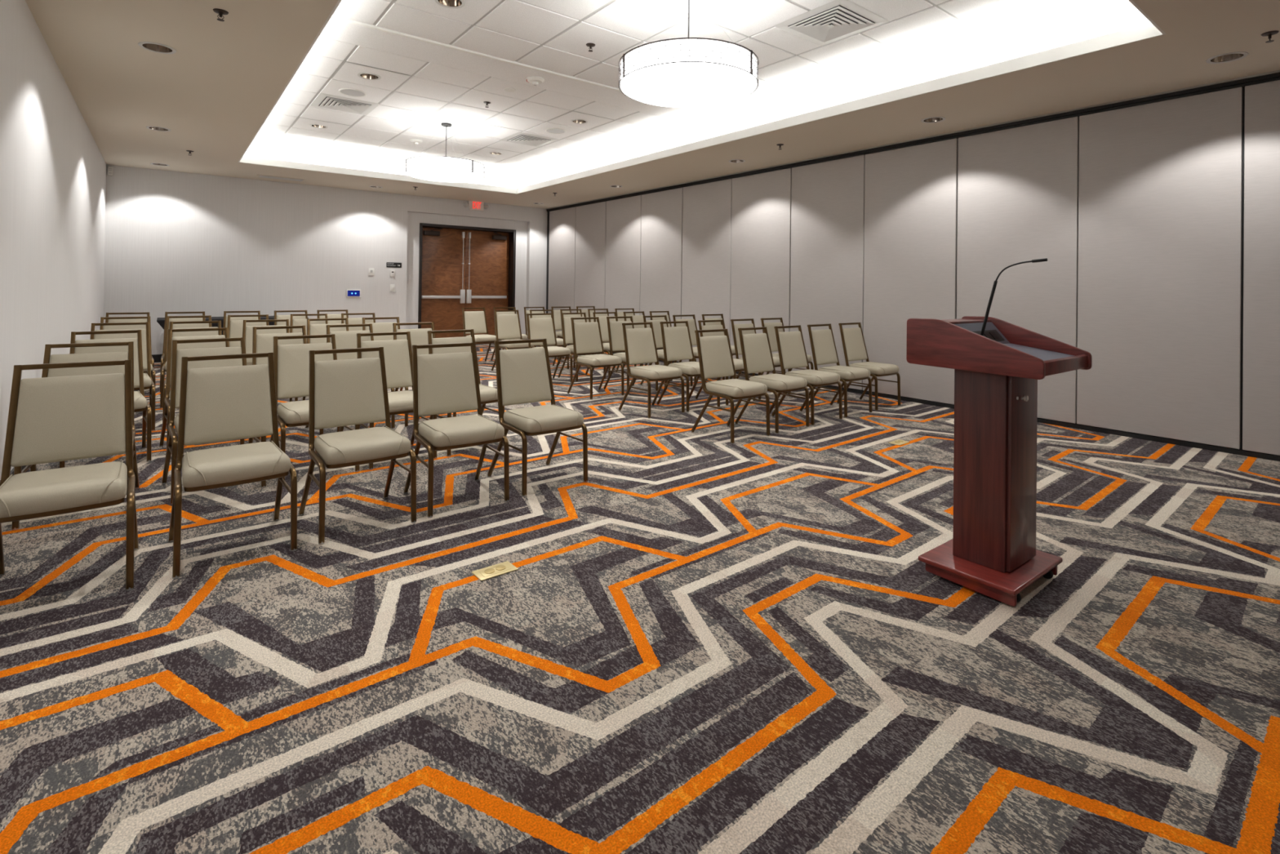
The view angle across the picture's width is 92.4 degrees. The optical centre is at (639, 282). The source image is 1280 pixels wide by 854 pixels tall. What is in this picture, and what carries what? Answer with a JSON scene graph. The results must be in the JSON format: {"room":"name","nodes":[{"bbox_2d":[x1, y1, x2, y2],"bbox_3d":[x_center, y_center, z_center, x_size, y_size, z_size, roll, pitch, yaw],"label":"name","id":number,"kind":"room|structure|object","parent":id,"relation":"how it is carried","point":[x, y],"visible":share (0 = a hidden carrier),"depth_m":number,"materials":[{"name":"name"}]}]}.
{"room":"conference room","nodes":[
{"label":"conference room","id":0,"kind":"room"},
{"bbox_2d":[0,0,106,479],"bbox_3d":[-3.309,-0.514,3.096,0.120,3.370,14.152,1,0,-38],"label":"wall","id":1,"kind":"structure","parent":0,"point":[53,168],"depth_m":4.11,"materials":[{"name":"white paint"}]},
{"bbox_2d":[103,164,547,354],"bbox_3d":[-4.818,-0.481,10.957,7.131,3.370,0.360,1,0,-38],"label":"wall","id":2,"kind":"structure","parent":0,"point":[175,241],"depth_m":9.90,"materials":[{"name":"white paint"}]},
{"bbox_2d":[151,354,162,362],"bbox_3d":[-4.801,1.145,10.816,7.008,0.114,0.132,1,0,-38],"label":"baseboard","id":3,"kind":"structure","parent":2,"relation":"attached to","point":[157,357],"depth_m":8.98,"materials":[{"name":"black"}]},
{"bbox_2d":[346,288,360,297],"bbox_3d":[-4.953,0.178,10.613,0.235,0.135,0.022,1,0,-38],"label":"panel","id":4,"kind":"object","parent":2,"relation":"attached to","point":[349,292],"visible":1,"depth_m":10.60,"materials":[{"name":"blue plastic"}]},
{"bbox_2d":[386,262,401,267],"bbox_3d":[-4.422,-0.323,11.031,0.262,0.090,0.008,1,0,-38],"label":"sign","id":5,"kind":"object","parent":2,"relation":"attached to","point":[388,264],"visible":1,"depth_m":11.02,"materials":[{"name":"black"}]},
{"bbox_2d":[421,226,466,337],"bbox_3d":[-3.800,0.077,11.845,0.922,2.273,0.167,1,0,-38],"label":"door","id":6,"kind":"structure","parent":2,"relation":"in","point":[443,250],"depth_m":11.90,"materials":[{"name":"brown wood"}]},
{"bbox_2d":[417,222,515,328],"bbox_3d":[-3.410,0.062,12.101,1.955,2.334,0.250,1,0,-38],"label":"trim","id":7,"kind":"structure","parent":2,"relation":"attached to","point":[512,241],"depth_m":12.39,"materials":[{"name":"black"}]},
{"bbox_2d":[464,230,509,343],"bbox_3d":[-3.066,0.090,12.414,0.922,2.273,0.167,1,0,-38],"label":"door","id":8,"kind":"structure","parent":2,"relation":"in","point":[486,253],"depth_m":12.46,"materials":[{"name":"brown wood"}]},
{"bbox_2d":[0,342,1279,853],"bbox_3d":[-0.593,1.222,5.386,7.033,0.001,14.432,1,0,-38],"label":"floor","id":9,"kind":"structure","parent":0,"point":[704,642],"depth_m":2.00,"materials":[{"name":"carpet"}]},
{"bbox_2d":[0,360,138,591],"bbox_3d":[-2.261,0.757,2.416,0.444,0.842,0.496,1,0,-37],"label":"banquet chair","id":10,"kind":"object","parent":9,"relation":"on","point":[50,420],"visible":1,"depth_m":2.48,"materials":[{"name":"brown metal"}]},
{"bbox_2d":[11,341,139,529],"bbox_3d":[-2.925,0.754,3.223,0.444,0.842,0.496,1,0,-36],"label":"banquet chair","id":11,"kind":"object","parent":9,"relation":"on","point":[92,357],"visible":0.18,"depth_m":3.38,"materials":[{"name":"brown metal"}]},
{"bbox_2d":[59,329,151,467],"bbox_3d":[-3.536,0.752,4.072,0.444,0.842,0.496,1,-1,-42],"label":"banquet chair","id":12,"kind":"object","parent":9,"relation":"on","point":[140,403],"visible":0.41,"depth_m":4.21,"materials":[{"name":"brown metal"}]},
{"bbox_2d":[89,321,155,431],"bbox_3d":[-4.162,0.749,4.910,0.444,0.842,0.496,1,-1,-40],"label":"banquet chair","id":13,"kind":"object","parent":9,"relation":"on","point":[148,383],"visible":0.41,"depth_m":5.07,"materials":[{"name":"brown metal"}]},
{"bbox_2d":[99,315,155,384],"bbox_3d":[-4.809,0.746,5.730,0.444,0.842,0.496,1,-1,-40],"label":"banquet chair","id":14,"kind":"object","parent":9,"relation":"on","point":[113,326],"visible":0.13,"depth_m":5.87,"materials":[{"name":"brown metal"}]},
{"bbox_2d":[105,311,154,368],"bbox_3d":[-5.465,0.743,6.543,0.444,0.842,0.496,1,-1,-40],"label":"banquet chair","id":15,"kind":"object","parent":9,"relation":"on","point":[137,320],"visible":0.08,"depth_m":6.69,"materials":[{"name":"brown metal"}]},
{"bbox_2d":[159,311,205,392],"bbox_3d":[-5.083,0.750,6.862,0.444,0.842,0.496,1,0,-38],"label":"banquet chair","id":16,"kind":"object","parent":9,"relation":"on","point":[183,319],"visible":0.16,"depth_m":6.97,"materials":[{"name":"brown metal"}]},
{"bbox_2d":[160,315,212,408],"bbox_3d":[-4.436,0.753,6.041,0.444,0.842,0.496,1,0,-38],"label":"banquet chair","id":17,"kind":"object","parent":9,"relation":"on","point":[167,323],"visible":0.21,"depth_m":6.10,"materials":[{"name":"brown metal"}]},
{"bbox_2d":[162,320,222,429],"bbox_3d":[-3.781,0.756,5.228,0.444,0.842,0.496,1,0,-38],"label":"banquet chair","id":18,"kind":"object","parent":9,"relation":"on","point":[205,332],"visible":0.13,"depth_m":5.37,"materials":[{"name":"brown metal"}]},
{"bbox_2d":[159,327,244,454],"bbox_3d":[-3.138,0.759,4.403,0.444,0.842,0.496,1,-1,-43],"label":"banquet chair","id":19,"kind":"object","parent":9,"relation":"on","point":[224,344],"visible":0.24,"depth_m":4.46,"materials":[{"name":"brown metal"}]},
{"bbox_2d":[161,337,266,504],"bbox_3d":[-2.485,0.762,3.588,0.444,0.842,0.496,1,-1,-43],"label":"banquet chair","id":20,"kind":"object","parent":9,"relation":"on","point":[176,355],"visible":0.34,"depth_m":3.63,"materials":[{"name":"brown metal"}]},
{"bbox_2d":[168,352,297,578],"bbox_3d":[-1.835,0.765,2.771,0.444,0.842,0.496,1,0,-39],"label":"banquet chair","id":21,"kind":"object","parent":9,"relation":"on","point":[221,403],"visible":1,"depth_m":2.82,"materials":[{"name":"brown metal"}]},
{"bbox_2d":[156,315,308,334],"bbox_3d":[-5.944,0.841,8.997,1.800,0.669,0.720,1,0,-38],"label":"covered table","id":22,"kind":"object","parent":9,"relation":"on","point":[161,321],"visible":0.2,"depth_m":8.62,"materials":[{"name":"black fabric"}]},
{"bbox_2d":[222,311,260,334],"bbox_3d":[-4.665,0.758,7.210,0.444,0.842,0.496,1,0,-36],"label":"banquet chair","id":23,"kind":"object","parent":9,"relation":"on","point":[225,317],"visible":0.04,"depth_m":7.36,"materials":[{"name":"brown metal"}]},
{"bbox_2d":[226,314,269,364],"bbox_3d":[-4.050,0.760,6.363,0.444,0.842,0.496,1,0,-36],"label":"banquet chair","id":24,"kind":"object","parent":9,"relation":"on","point":[235,326],"visible":0.11,"depth_m":6.45,"materials":[{"name":"brown metal"}]},
{"bbox_2d":[242,319,297,401],"bbox_3d":[-3.376,0.764,5.566,0.444,0.842,0.496,1,0,-36],"label":"banquet chair","id":25,"kind":"object","parent":9,"relation":"on","point":[247,331],"visible":0.05,"depth_m":5.67,"materials":[{"name":"brown metal"}]},
{"bbox_2d":[252,325,323,442],"bbox_3d":[-2.739,0.767,4.737,0.444,0.842,0.496,1,-1,-41],"label":"banquet chair","id":26,"kind":"object","parent":9,"relation":"on","point":[261,343],"visible":0.09,"depth_m":4.82,"materials":[{"name":"brown metal"}]},
{"bbox_2d":[274,310,307,329],"bbox_3d":[-4.246,0.766,7.558,0.444,0.842,0.496,1,-1,-43],"label":"banquet chair","id":27,"kind":"object","parent":9,"relation":"on","point":[276,317],"visible":0.05,"depth_m":7.66,"materials":[{"name":"brown metal"}]},
{"bbox_2d":[289,313,328,339],"bbox_3d":[-3.610,0.768,6.730,0.444,0.842,0.496,1,0,-34],"label":"banquet chair","id":28,"kind":"object","parent":9,"relation":"on","point":[293,322],"visible":0.06,"depth_m":6.86,"materials":[{"name":"brown metal"}]},
{"bbox_2d":[270,333,359,479],"bbox_3d":[-2.088,0.770,3.919,0.444,0.842,0.496,1,-1,-41],"label":"banquet chair","id":29,"kind":"object","parent":9,"relation":"on","point":[291,362],"visible":0.4,"depth_m":3.97,"materials":[{"name":"brown metal"}]},
{"bbox_2d":[302,317,348,400],"bbox_3d":[-2.962,0.772,5.910,0.444,0.842,0.496,1,0,-38],"label":"banquet chair","id":30,"kind":"object","parent":9,"relation":"on","point":[312,329],"visible":0.07,"depth_m":6.01,"materials":[{"name":"brown metal"}]},
{"bbox_2d":[316,309,348,324],"bbox_3d":[-3.881,0.772,7.862,0.444,0.842,0.496,1,-1,-41],"label":"banquet chair","id":31,"kind":"object","parent":9,"relation":"on","point":[329,316],"visible":0.03,"depth_m":8.02,"materials":[{"name":"brown metal"}]},
{"bbox_2d":[298,346,416,544],"bbox_3d":[-1.427,0.773,3.111,0.444,0.842,0.496,1,0,-39],"label":"banquet chair","id":32,"kind":"object","parent":9,"relation":"on","point":[343,392],"visible":1,"depth_m":3.15,"materials":[{"name":"brown metal"}]},
{"bbox_2d":[341,312,375,330],"bbox_3d":[-3.197,0.776,7.074,0.444,0.842,0.496,1,0,-38],"label":"banquet chair","id":33,"kind":"object","parent":9,"relation":"on","point":[351,320],"visible":0.07,"depth_m":7.21,"materials":[{"name":"brown metal"}]},
{"bbox_2d":[326,323,395,431],"bbox_3d":[-2.330,0.774,5.077,0.444,0.842,0.496,1,-1,-43],"label":"banquet chair","id":34,"kind":"object","parent":9,"relation":"on","point":[348,339],"visible":0.17,"depth_m":5.18,"materials":[{"name":"brown metal"}]},
{"bbox_2d":[362,316,402,391],"bbox_3d":[-2.565,0.779,6.241,0.444,0.842,0.496,1,-1,-40],"label":"banquet chair","id":35,"kind":"object","parent":9,"relation":"on","point":[377,327],"visible":0.09,"depth_m":6.39,"materials":[{"name":"brown metal"}]},
{"bbox_2d":[356,331,436,469],"bbox_3d":[-1.700,0.777,4.243,0.444,0.842,0.496,1,-1,-40],"label":"banquet chair","id":36,"kind":"object","parent":9,"relation":"on","point":[397,353],"visible":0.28,"depth_m":4.38,"materials":[{"name":"brown metal"}]},
{"bbox_2d":[392,322,456,426],"bbox_3d":[-1.920,0.782,5.419,0.444,0.842,0.496,1,-1,-40],"label":"banquet chair","id":37,"kind":"object","parent":9,"relation":"on","point":[418,336],"visible":0.15,"depth_m":5.56,"materials":[{"name":"brown metal"}]},
{"bbox_2d":[403,342,509,517],"bbox_3d":[-1.027,0.781,3.445,0.444,0.842,0.496,1,0,-36],"label":"banquet chair","id":38,"kind":"object","parent":9,"relation":"on","point":[443,383],"visible":1,"depth_m":3.49,"materials":[{"name":"brown metal"}]},
{"bbox_2d":[427,328,504,456],"bbox_3d":[-1.309,0.784,4.568,0.444,0.842,0.496,1,-1,-42],"label":"banquet chair","id":39,"kind":"object","parent":9,"relation":"on","point":[488,394],"visible":0.35,"depth_m":4.65,"materials":[{"name":"brown metal"}]},
{"bbox_2d":[462,307,498,360],"bbox_3d":[-2.430,0.802,9.326,0.444,0.842,0.496,1,-1,-40],"label":"banquet chair","id":40,"kind":"object","parent":9,"relation":"on","point":[475,320],"visible":0.72,"depth_m":9.42,"materials":[{"name":"brown metal"}]},
{"bbox_2d":[471,560,518,581],"bbox_3d":[-0.605,1.197,2.560,0.166,0.010,0.094,1,0,-39],"label":"floor outlet","id":41,"kind":"object","parent":9,"relation":"on","point":[491,571],"visible":1,"depth_m":2.55,"materials":[{"name":"gold metal"}]},
{"bbox_2d":[484,568,494,573],"bbox_3d":[-0.624,1.194,2.544,0.042,0.004,0.042,1,0,-39],"label":"outlet","id":42,"kind":"object","parent":41,"relation":"attached to","point":[486,571],"depth_m":2.54,"materials":[{"name":"gold metal"}]},
{"bbox_2d":[495,564,506,570],"bbox_3d":[-0.585,1.194,2.576,0.042,0.004,0.042,1,0,-39],"label":"outlet","id":43,"kind":"object","parent":41,"relation":"attached to","point":[498,567],"depth_m":2.57,"materials":[{"name":"gold metal"}]},
{"bbox_2d":[490,306,528,360],"bbox_3d":[-2.038,0.809,9.652,0.444,0.842,0.496,1,0,-36],"label":"banquet chair","id":44,"kind":"object","parent":9,"relation":"on","point":[524,336],"visible":0.25,"depth_m":9.71,"materials":[{"name":"brown metal"}]},
{"bbox_2d":[491,310,534,370],"bbox_3d":[-1.744,0.805,8.505,0.444,0.842,0.496,1,-1,-40],"label":"banquet chair","id":45,"kind":"object","parent":9,"relation":"on","point":[507,326],"visible":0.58,"depth_m":8.59,"materials":[{"name":"brown metal"}]},
{"bbox_2d":[487,338,587,496],"bbox_3d":[-0.625,0.788,3.780,0.444,0.842,0.496,1,0,-39],"label":"banquet chair","id":46,"kind":"object","parent":9,"relation":"on","point":[523,375],"visible":0.99,"depth_m":3.81,"materials":[{"name":"brown metal"}]},
{"bbox_2d":[524,306,559,359],"bbox_3d":[-1.619,0.817,10.002,0.444,0.842,0.496,1,0,-37],"label":"banquet chair","id":47,"kind":"object","parent":9,"relation":"on","point":[526,312],"visible":0.11,"depth_m":10.07,"materials":[{"name":"brown metal"}]},
{"bbox_2d":[526,313,572,382],"bbox_3d":[-1.137,0.807,7.619,0.444,0.842,0.496,1,0,-37],"label":"banquet chair","id":48,"kind":"object","parent":9,"relation":"on","point":[537,327],"visible":0.66,"depth_m":7.71,"materials":[{"name":"brown metal"}]},
{"bbox_2d":[529,309,568,368],"bbox_3d":[-1.322,0.813,8.858,0.444,0.842,0.496,1,0,-36],"label":"banquet chair","id":49,"kind":"object","parent":9,"relation":"on","point":[559,341],"visible":0.19,"depth_m":8.93,"materials":[{"name":"brown metal"}]},
{"bbox_2d":[551,306,571,359],"bbox_3d":[-1.216,0.825,10.338,0.444,0.842,0.496,1,0,-38],"label":"banquet chair","id":50,"kind":"object","parent":9,"relation":"on","point":[557,314],"visible":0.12,"depth_m":10.40,"materials":[{"name":"brown metal"}]},
{"bbox_2d":[559,309,582,368],"bbox_3d":[-0.916,0.821,9.195,0.444,0.842,0.496,1,0,-38],"label":"banquet chair","id":51,"kind":"object","parent":9,"relation":"on","point":[561,310],"visible":0.05,"depth_m":9.28,"materials":[{"name":"brown metal"}]},
{"bbox_2d":[557,312,605,382],"bbox_3d":[-0.745,0.815,7.946,0.444,0.842,0.496,1,0,-37],"label":"banquet chair","id":52,"kind":"object","parent":9,"relation":"on","point":[566,321],"visible":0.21,"depth_m":7.99,"materials":[{"name":"brown metal"}]},
{"bbox_2d":[576,306,595,355],"bbox_3d":[-0.829,0.832,10.660,0.444,0.842,0.496,1,0,-36],"label":"banquet chair","id":53,"kind":"object","parent":9,"relation":"on","point":[585,311],"visible":0.04,"depth_m":10.80,"materials":[{"name":"brown metal"}]},
{"bbox_2d":[567,316,624,399],"bbox_3d":[-0.481,0.810,6.774,0.444,0.842,0.496,1,0,-39],"label":"banquet chair","id":54,"kind":"object","parent":9,"relation":"on","point":[586,336],"visible":1,"depth_m":6.81,"materials":[{"name":"brown metal"}]},
{"bbox_2d":[587,308,608,355],"bbox_3d":[-0.528,0.828,9.519,0.444,0.842,0.496,1,0,-37],"label":"banquet chair","id":55,"kind":"object","parent":9,"relation":"on","point":[590,314],"visible":0.04,"depth_m":9.63,"materials":[{"name":"brown metal"}]},
{"bbox_2d":[592,311,636,378],"bbox_3d":[-0.352,0.822,8.273,0.444,0.842,0.496,1,0,-36],"label":"banquet chair","id":56,"kind":"object","parent":9,"relation":"on","point":[602,319],"visible":0.25,"depth_m":8.36,"materials":[{"name":"brown metal"}]},
{"bbox_2d":[614,308,635,353],"bbox_3d":[-0.117,0.836,9.862,0.444,0.842,0.496,1,0,-37],"label":"banquet chair","id":57,"kind":"object","parent":9,"relation":"on","point":[618,313],"visible":0.07,"depth_m":9.97,"materials":[{"name":"brown metal"}]},
{"bbox_2d":[603,315,657,395],"bbox_3d":[-0.098,0.817,7.093,0.444,0.842,0.496,1,0,-39],"label":"banquet chair","id":58,"kind":"object","parent":9,"relation":"on","point":[615,334],"visible":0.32,"depth_m":7.15,"materials":[{"name":"brown metal"}]},
{"bbox_2d":[622,311,664,368],"bbox_3d":[0.058,0.830,8.615,0.444,0.842,0.496,1,-1,-40],"label":"banquet chair","id":59,"kind":"object","parent":9,"relation":"on","point":[636,318],"visible":0.07,"depth_m":8.77,"materials":[{"name":"brown metal"}]},
{"bbox_2d":[617,322,684,418],"bbox_3d":[0.118,0.812,5.882,0.444,0.842,0.496,1,0,-39],"label":"banquet chair","id":60,"kind":"object","parent":9,"relation":"on","point":[640,345],"visible":1,"depth_m":5.91,"materials":[{"name":"brown metal"}]},
{"bbox_2d":[640,315,693,390],"bbox_3d":[0.330,0.826,7.450,0.444,0.842,0.496,1,0,-39],"label":"banquet chair","id":61,"kind":"object","parent":9,"relation":"on","point":[656,323],"visible":0.27,"depth_m":7.55,"materials":[{"name":"brown metal"}]},
{"bbox_2d":[648,311,689,365],"bbox_3d":[0.433,0.837,8.928,0.444,0.842,0.496,1,-1,-40],"label":"banquet chair","id":62,"kind":"object","parent":9,"relation":"on","point":[651,312],"visible":0.06,"depth_m":9.09,"materials":[{"name":"brown metal"}]},
{"bbox_2d":[656,320,719,412],"bbox_3d":[0.497,0.819,6.197,0.444,0.842,0.496,1,0,-38],"label":"banquet chair","id":63,"kind":"object","parent":9,"relation":"on","point":[677,341],"visible":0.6,"depth_m":6.26,"materials":[{"name":"brown metal"}]},
{"bbox_2d":[670,314,720,386],"bbox_3d":[0.709,0.833,7.767,0.444,0.842,0.496,1,0,-38],"label":"banquet chair","id":64,"kind":"object","parent":9,"relation":"on","point":[691,322],"visible":0.18,"depth_m":7.92,"materials":[{"name":"brown metal"}]},
{"bbox_2d":[699,313,739,379],"bbox_3d":[1.114,0.840,8.103,0.444,0.842,0.496,1,0,-36],"label":"banquet chair","id":65,"kind":"object","parent":9,"relation":"on","point":[732,347],"visible":0.07,"depth_m":8.22,"materials":[{"name":"brown metal"}]},
{"bbox_2d":[694,320,755,405],"bbox_3d":[0.920,0.827,6.549,0.444,0.842,0.496,1,0,-39],"label":"banquet chair","id":66,"kind":"object","parent":9,"relation":"on","point":[738,363],"visible":0.18,"depth_m":6.61,"materials":[{"name":"brown metal"}]},
{"bbox_2d":[690,328,769,444],"bbox_3d":[0.748,0.815,5.015,0.444,0.842,0.496,1,0,-38],"label":"banquet chair","id":67,"kind":"object","parent":9,"relation":"on","point":[714,353],"visible":1,"depth_m":5.03,"materials":[{"name":"brown metal"}]},
{"bbox_2d":[730,318,785,399],"bbox_3d":[1.320,0.835,6.883,0.444,0.842,0.496,1,0,-38],"label":"banquet chair","id":68,"kind":"object","parent":9,"relation":"on","point":[735,326],"visible":0.18,"depth_m":6.93,"materials":[{"name":"brown metal"}]},
{"bbox_2d":[734,326,809,434],"bbox_3d":[1.162,0.822,5.359,0.444,0.842,0.496,1,0,-39],"label":"banquet chair","id":69,"kind":"object","parent":9,"relation":"on","point":[757,354],"visible":0.83,"depth_m":5.38,"materials":[{"name":"brown metal"}]},
{"bbox_2d":[760,317,813,394],"bbox_3d":[1.728,0.843,7.223,0.444,0.842,0.496,1,0,-37],"label":"banquet chair","id":70,"kind":"object","parent":9,"relation":"on","point":[770,326],"visible":0.25,"depth_m":7.30,"materials":[{"name":"brown metal"}]},
{"bbox_2d":[771,324,842,425],"bbox_3d":[1.555,0.830,5.686,0.444,0.842,0.496,1,0,-38],"label":"banquet chair","id":71,"kind":"object","parent":9,"relation":"on","point":[790,344],"visible":0.9,"depth_m":5.72,"materials":[{"name":"brown metal"}]},
{"bbox_2d":[804,324,872,417],"bbox_3d":[1.956,0.837,6.022,0.444,0.842,0.496,1,0,-38],"label":"banquet chair","id":72,"kind":"object","parent":9,"relation":"on","point":[824,349],"visible":0.79,"depth_m":6.05,"materials":[{"name":"brown metal"}]},
{"bbox_2d":[835,322,900,410],"bbox_3d":[2.385,0.846,6.378,0.444,0.842,0.496,1,0,-37],"label":"banquet chair","id":73,"kind":"object","parent":9,"relation":"on","point":[852,339],"visible":0.89,"depth_m":6.41,"materials":[{"name":"brown metal"}]},
{"bbox_2d":[888,439,910,444],"bbox_3d":[2.033,1.247,4.815,0.166,0.010,0.094,1,0,-39],"label":"floor outlet","id":74,"kind":"object","parent":9,"relation":"on","point":[899,442],"visible":1,"depth_m":4.80,"materials":[{"name":"gold metal"}]},
{"bbox_2d":[906,315,1092,606],"bbox_3d":[1.499,0.691,2.579,0.519,1.076,0.521,1,0,-38],"label":"lectern","id":75,"kind":"object","parent":9,"relation":"on","point":[992,552],"visible":1,"depth_m":2.49,"materials":[{"name":"brown wood"}]},
{"bbox_2d":[943,318,990,324],"bbox_3d":[1.391,0.175,2.732,0.479,0.016,0.121,1,0,-38],"label":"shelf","id":76,"kind":"object","parent":75,"relation":"attached to","point":[963,321],"depth_m":2.74,"materials":[{"name":"brown wood"}]},
{"bbox_2d":[980,257,1047,336],"bbox_3d":[1.530,0.078,2.536,0.032,0.355,0.257,1,-1,-40],"label":"gooseneck microphone","id":77,"kind":"object","parent":75,"relation":"attached to","point":[995,282],"visible":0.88,"depth_m":2.58,"materials":[{"name":"black"}]},
{"bbox_2d":[25,0,1279,208],"bbox_3d":[-0.430,-1.821,5.249,7.031,0.451,14.032,1,0,-38],"label":"ceiling","id":78,"kind":"structure","parent":0,"point":[237,92],"depth_m":5.31,"materials":[{"name":"beige paint"}]},
{"bbox_2d":[137,41,176,53],"bbox_3d":[-3.365,-1.697,4.281,0.212,0.120,0.212,1,0,-38],"label":"recessed light","id":79,"kind":"object","parent":78,"relation":"in","point":[155,46],"visible":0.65,"depth_m":4.33,"materials":[{"name":"white"}]},
{"bbox_2d":[146,126,171,131],"bbox_3d":[-5.144,-1.705,6.559,0.212,0.120,0.212,1,0,-38],"label":"recessed light","id":80,"kind":"object","parent":78,"relation":"in","point":[155,128],"visible":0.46,"depth_m":6.61,"materials":[{"name":"white"}]},
{"bbox_2d":[213,8,228,21],"bbox_3d":[-2.523,-1.608,3.693,0.080,0.053,0.080,1,0,-38],"label":"sprinkler head","id":81,"kind":"object","parent":78,"relation":"attached to","point":[220,11],"visible":1,"depth_m":3.69},
{"bbox_2d":[255,174,306,182],"bbox_3d":[-5.586,-1.630,9.557,0.660,0.009,0.240,1,0,-38],"label":"ceiling vent","id":82,"kind":"object","parent":78,"relation":"in","point":[257,175],"visible":1,"depth_m":9.53,"materials":[{"name":"metal"}]},
{"bbox_2d":[309,124,327,128],"bbox_3d":[-4.173,-2.093,7.971,0.212,0.120,0.212,1,0,-38],"label":"recessed light","id":83,"kind":"object","parent":78,"relation":"in","point":[316,126],"visible":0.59,"depth_m":8.02,"materials":[{"name":"white"}]},
{"bbox_2d":[310,93,380,115],"bbox_3d":[-3.367,-2.021,7.000,0.610,0.025,0.610,1,0,-38],"label":"ceiling vent","id":84,"kind":"object","parent":78,"relation":"in","point":[323,100],"visible":1,"depth_m":6.96,"materials":[{"name":"white"}]},
{"bbox_2d":[338,88,366,97],"bbox_3d":[-3.062,-2.028,6.538,0.270,0.010,0.270,1,0,-38],"label":"ceiling speaker","id":85,"kind":"object","parent":78,"relation":"attached to","point":[348,91],"visible":1,"depth_m":6.53,"materials":[{"name":"white plastic"}]},
{"bbox_2d":[357,72,381,79],"bbox_3d":[-2.658,-2.086,6.027,0.212,0.120,0.212,1,0,-38],"label":"recessed light","id":86,"kind":"object","parent":78,"relation":"in","point":[365,75],"visible":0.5,"depth_m":6.08,"materials":[{"name":"white"}]},
{"bbox_2d":[404,122,484,182],"bbox_3d":[-2.460,-1.682,7.780,0.957,0.668,0.957,1,0,22],"label":"drum pendant","id":87,"kind":"object","parent":78,"relation":"hanging from","point":[433,168],"visible":1,"depth_m":7.49,"materials":[{"name":"white"}]},
{"bbox_2d":[406,156,483,182],"bbox_3d":[-2.463,-1.426,7.779,0.928,0.156,0.928,1,0,22],"label":"diffuser","id":88,"kind":"object","parent":87,"relation":"attached to","point":[441,169],"depth_m":7.47,"materials":[{"name":"white"}]},
{"bbox_2d":[435,0,465,8],"bbox_3d":[-1.365,-2.080,4.411,0.212,0.120,0.212,1,0,-38],"label":"recessed light","id":89,"kind":"object","parent":78,"relation":"in","point":[449,3],"visible":1,"depth_m":4.48,"materials":[{"name":"white"}]},
{"bbox_2d":[463,200,488,211],"bbox_3d":[-3.181,-1.503,11.945,0.490,0.184,0.104,1,0,-38],"label":"exit sign","id":90,"kind":"object","parent":78,"relation":"attached to","point":[473,205],"visible":1,"depth_m":11.93,"materials":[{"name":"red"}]},
{"bbox_2d":[499,132,559,146],"bbox_3d":[-1.552,-1.987,8.559,0.610,0.025,0.610,1,0,-38],"label":"ceiling vent","id":91,"kind":"object","parent":78,"relation":"in","point":[522,138],"visible":1,"depth_m":8.52,"materials":[{"name":"white"}]},
{"bbox_2d":[526,75,544,85],"bbox_3d":[-1.029,-1.972,6.029,0.173,0.066,0.173,1,0,-38],"label":"smoke detector","id":92,"kind":"object","parent":78,"relation":"attached to","point":[534,80],"visible":1,"depth_m":5.99,"materials":[{"name":"white plastic"}]},
{"bbox_2d":[545,128,565,133],"bbox_3d":[-1.107,-1.992,8.040,0.270,0.010,0.270,1,0,-38],"label":"ceiling speaker","id":93,"kind":"object","parent":78,"relation":"attached to","point":[553,131],"visible":1,"depth_m":8.03,"materials":[{"name":"white plastic"}]},
{"bbox_2d":[546,128,564,133],"bbox_3d":[-1.107,-1.991,8.040,0.236,0.003,0.236,1,0,-38],"label":"grille","id":94,"kind":"object","parent":93,"relation":"attached to","point":[550,131],"depth_m":8.03,"materials":[{"name":"plastic"}]},
{"bbox_2d":[570,119,587,124],"bbox_3d":[-0.749,-2.050,7.573,0.212,0.120,0.212,1,0,-38],"label":"recessed light","id":95,"kind":"object","parent":78,"relation":"in","point":[576,121],"visible":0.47,"depth_m":7.63,"materials":[{"name":"white"}]},
{"bbox_2d":[618,0,759,107],"bbox_3d":[0.334,-1.669,4.227,0.957,0.668,0.957,1,0,27],"label":"drum pendant","id":96,"kind":"object","parent":78,"relation":"hanging from","point":[688,72],"visible":1,"depth_m":3.97,"materials":[{"name":"white fabric"}]},
{"bbox_2d":[620,39,756,107],"bbox_3d":[0.331,-1.413,4.225,0.928,0.156,0.928,1,0,27],"label":"diffuser","id":97,"kind":"object","parent":96,"relation":"attached to","point":[682,73],"depth_m":3.96,"materials":[{"name":"white"}]},
{"bbox_2d":[773,0,889,45],"bbox_3d":[1.462,-1.973,4.696,0.610,0.025,0.610,1,0,-38],"label":"ceiling vent","id":98,"kind":"object","parent":78,"relation":"in","point":[834,20],"visible":1,"depth_m":4.66,"materials":[{"name":"white metal"}]},
{"bbox_2d":[920,116,945,123],"bbox_3d":[2.784,-1.605,5.824,0.212,0.120,0.212,1,0,-38],"label":"recessed light","id":99,"kind":"object","parent":78,"relation":"in","point":[936,119],"visible":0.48,"depth_m":5.88,"materials":[{"name":"white"}]},
{"bbox_2d":[1205,51,1248,63],"bbox_3d":[4.021,-1.600,4.204,0.212,0.120,0.212,1,0,-38],"label":"recessed light","id":100,"kind":"object","parent":78,"relation":"in","point":[1226,57],"visible":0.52,"depth_m":4.24,"materials":[{"name":"white"}]},
{"bbox_2d":[1260,30,1279,43],"bbox_3d":[3.905,-1.522,3.804,0.080,0.053,0.080,1,0,-38],"label":"sprinkler head","id":101,"kind":"object","parent":78,"relation":"attached to","point":[1269,33],"visible":1,"depth_m":3.80},
{"bbox_2d":[546,70,1279,461],"bbox_3d":[2.371,-0.410,7.426,0.175,3.370,14.032,1,0,-38],"label":"wall","id":102,"kind":"structure","parent":0,"point":[1154,218],"depth_m":5.64,"materials":[{"name":"grey"}]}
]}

